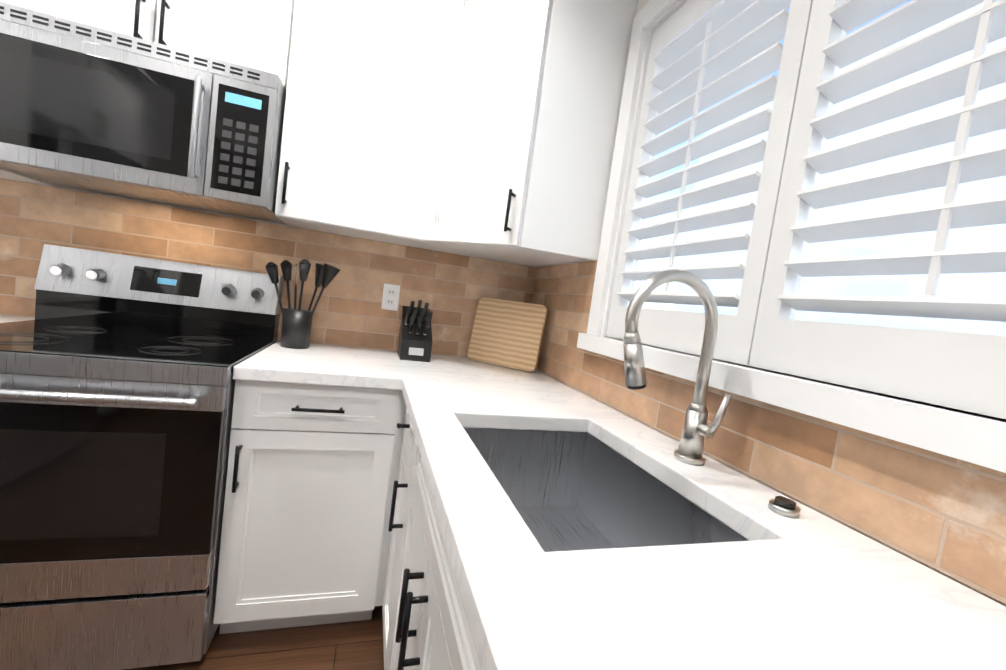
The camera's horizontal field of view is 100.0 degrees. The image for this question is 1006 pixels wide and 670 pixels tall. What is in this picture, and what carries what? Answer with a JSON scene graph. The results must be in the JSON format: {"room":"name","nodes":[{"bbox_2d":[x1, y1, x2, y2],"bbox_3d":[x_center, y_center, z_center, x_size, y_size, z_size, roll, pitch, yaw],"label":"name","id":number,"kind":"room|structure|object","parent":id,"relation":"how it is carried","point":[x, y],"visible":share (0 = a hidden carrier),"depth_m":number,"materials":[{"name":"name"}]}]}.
{"room":"kitchen","nodes":[
{"label":"kitchen","id":0,"kind":"room"},
{"bbox_2d":[4,186,463,357],"bbox_3d":[-1.269,-0.596,1.707,3.244,2.986,0.100,6,4,-18],"label":"wall","id":1,"kind":"structure","parent":0,"point":[183,208],"depth_m":1.66,"materials":[{"name":"white paint"}]},
{"bbox_2d":[0,178,535,357],"bbox_3d":[-1.297,-0.258,1.677,3.043,0.485,0.012,6,4,-18],"label":"wall tile","id":2,"kind":"structure","parent":1,"relation":"attached to","point":[451,289],"depth_m":1.78,"materials":[{"name":"tile"}]},
{"bbox_2d":[381,283,399,310],"bbox_3d":[-0.510,-0.172,1.920,0.072,0.116,0.008,6,4,-18],"label":"electrical outlet","id":3,"kind":"object","parent":2,"relation":"attached to","point":[390,298],"visible":1,"depth_m":1.92,"materials":[{"name":"white plastic"}]},
{"bbox_2d":[0,0,636,267],"bbox_3d":[-1.101,-0.970,1.315,3.039,1.025,0.660,6,4,-18],"label":"upper cabinet","id":4,"kind":"object","parent":1,"relation":"attached to","point":[484,129],"visible":0.96,"depth_m":1.50,"materials":[{"name":"white paint"}]},
{"bbox_2d":[0,2,285,223],"bbox_3d":[-1.166,-0.693,1.438,0.757,0.428,0.446,6,4,-18],"label":"over-the-range microwave","id":5,"kind":"object","parent":4,"relation":"attached to","point":[90,108],"visible":1,"depth_m":1.28,"materials":[{"name":"silver metal"}]},
{"bbox_2d":[123,606,383,669],"bbox_3d":[-0.436,1.308,-1.543,3.244,0.100,7.170,6,4,-18],"label":"floor","id":6,"kind":"structure","parent":0,"point":[354,645],"depth_m":1.37,"materials":[{"name":"brown wood"}]},
{"bbox_2d":[0,244,282,669],"bbox_3d":[-1.260,0.338,1.370,0.762,1.190,0.718,6,4,-18],"label":"range","id":7,"kind":"object","parent":6,"relation":"on","point":[117,385],"visible":1,"depth_m":1.16,"materials":[{"name":"silver metal"}]},
{"bbox_2d":[214,380,405,633],"bbox_3d":[-0.397,0.588,1.717,1.132,0.875,0.642,6,4,-18],"label":"base cabinet","id":8,"kind":"object","parent":6,"relation":"on","point":[312,473],"visible":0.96,"depth_m":1.35,"materials":[{"name":"white paint"}]},
{"bbox_2d":[233,341,404,389],"bbox_3d":[-0.651,0.101,1.582,0.465,0.040,0.622,6,4,-18],"label":"countertop","id":9,"kind":"structure","parent":8,"relation":"on","point":[318,364],"depth_m":1.37,"materials":[{"name":"stone"}]},
{"bbox_2d":[265,259,339,348],"bbox_3d":[-0.800,-0.122,1.671,0.269,0.350,0.157,6,4,-18],"label":"utensil crock","id":10,"kind":"object","parent":9,"relation":"on","point":[296,325],"visible":1,"depth_m":1.65,"materials":[{"name":"black plastic"}]},
{"bbox_2d":[382,407,480,669],"bbox_3d":[0.076,0.702,1.020,0.637,0.875,1.060,6,4,-18],"label":"base cabinet","id":11,"kind":"object","parent":6,"relation":"on","point":[425,624],"visible":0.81,"depth_m":0.69,"materials":[{"name":"white paint"}]},
{"bbox_2d":[421,355,540,384],"bbox_3d":[-0.147,0.157,1.746,0.360,0.040,0.617,6,4,-18],"label":"countertop","id":12,"kind":"structure","parent":11,"relation":"on","point":[438,366],"depth_m":1.71,"materials":[{"name":"stone"}]},
{"bbox_2d":[397,300,432,361],"bbox_3d":[-0.371,-0.026,1.813,0.124,0.253,0.218,6,4,-18],"label":"knife block","id":13,"kind":"object","parent":12,"relation":"on","point":[415,339],"visible":1,"depth_m":1.75,"materials":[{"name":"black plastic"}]},
{"bbox_2d":[467,298,547,371],"bbox_3d":[0.015,-0.007,1.933,0.350,0.299,0.065,10,5,27],"label":"cutting board","id":14,"kind":"object","parent":12,"relation":"on","point":[506,333],"visible":0.94,"depth_m":1.92,"materials":[{"name":"brown wood"}]},
{"bbox_2d":[393,354,1005,669],"bbox_3d":[0.269,0.301,0.510,0.643,0.040,3.240,6,4,-18],"label":"countertop","id":15,"kind":"structure","parent":11,"relation":"on","point":[809,589],"depth_m":0.48,"materials":[{"name":"stone"}]},
{"bbox_2d":[464,428,748,551],"bbox_3d":[0.124,0.387,0.838,0.388,0.214,0.588,6,4,-18],"label":"undermount sink","id":16,"kind":"object","parent":15,"relation":"in","point":[566,491],"visible":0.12,"depth_m":1.07,"materials":[{"name":"silver metal"}]},
{"bbox_2d":[623,269,730,465],"bbox_3d":[0.349,0.067,0.853,0.239,0.395,0.097,6,4,-18],"label":"gooseneck faucet","id":17,"kind":"object","parent":15,"relation":"on","point":[696,430],"visible":1,"depth_m":0.86,"materials":[{"name":"silver metal"}]},
{"bbox_2d":[768,496,800,517],"bbox_3d":[0.467,0.284,0.701,0.044,0.020,0.044,6,4,-18],"label":"switch","id":18,"kind":"object","parent":15,"relation":"on","point":[784,506],"visible":0.98,"depth_m":0.69,"materials":[{"name":"silver metal"}]},
{"bbox_3d":[-2.306,0.408,0.646,0.642,0.875,1.515,6,4,-18],"label":"base cabinet","id":19,"kind":"object","parent":6,"relation":"on","visible":0},
{"bbox_2d":[0,315,34,322],"bbox_3d":[-2.002,-0.017,0.686,1.128,0.040,1.505,6,4,-18],"label":"countertop","id":20,"kind":"structure","parent":19,"relation":"on","point":[4,319],"depth_m":1.49,"materials":[{"name":"stone"}]},
{"bbox_2d":[537,0,1005,606],"bbox_3d":[1.220,0.227,-1.152,0.100,2.423,6.970,6,4,-18],"label":"wall","id":21,"kind":"structure","parent":0,"point":[641,4],"depth_m":0.73,"materials":[{"name":"white paint"}]},
{"bbox_2d":[531,260,1005,604],"bbox_3d":[0.735,0.119,0.206,0.012,0.485,4.058,6,4,-18],"label":"wall tile","id":22,"kind":"structure","parent":21,"relation":"attached to","point":[944,514],"depth_m":0.72,"materials":[{"name":"tile"}]},
{"bbox_2d":[577,0,1005,472],"bbox_3d":[0.614,-0.451,0.884,0.140,1.165,1.360,6,4,-18],"label":"window shutters","id":23,"kind":"object","parent":21,"relation":"attached to","point":[697,56],"visible":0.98,"depth_m":0.82,"materials":[{"name":"white wood"}]},
{"label":"outside","id":24,"kind":"structure","parent":0,"visible":0},
{"bbox_2d":[675,0,1005,335],"bbox_3d":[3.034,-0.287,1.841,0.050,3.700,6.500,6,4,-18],"label":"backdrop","id":25,"kind":"structure","parent":24,"point":[725,257],"depth_m":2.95,"materials":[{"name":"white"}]}
]}

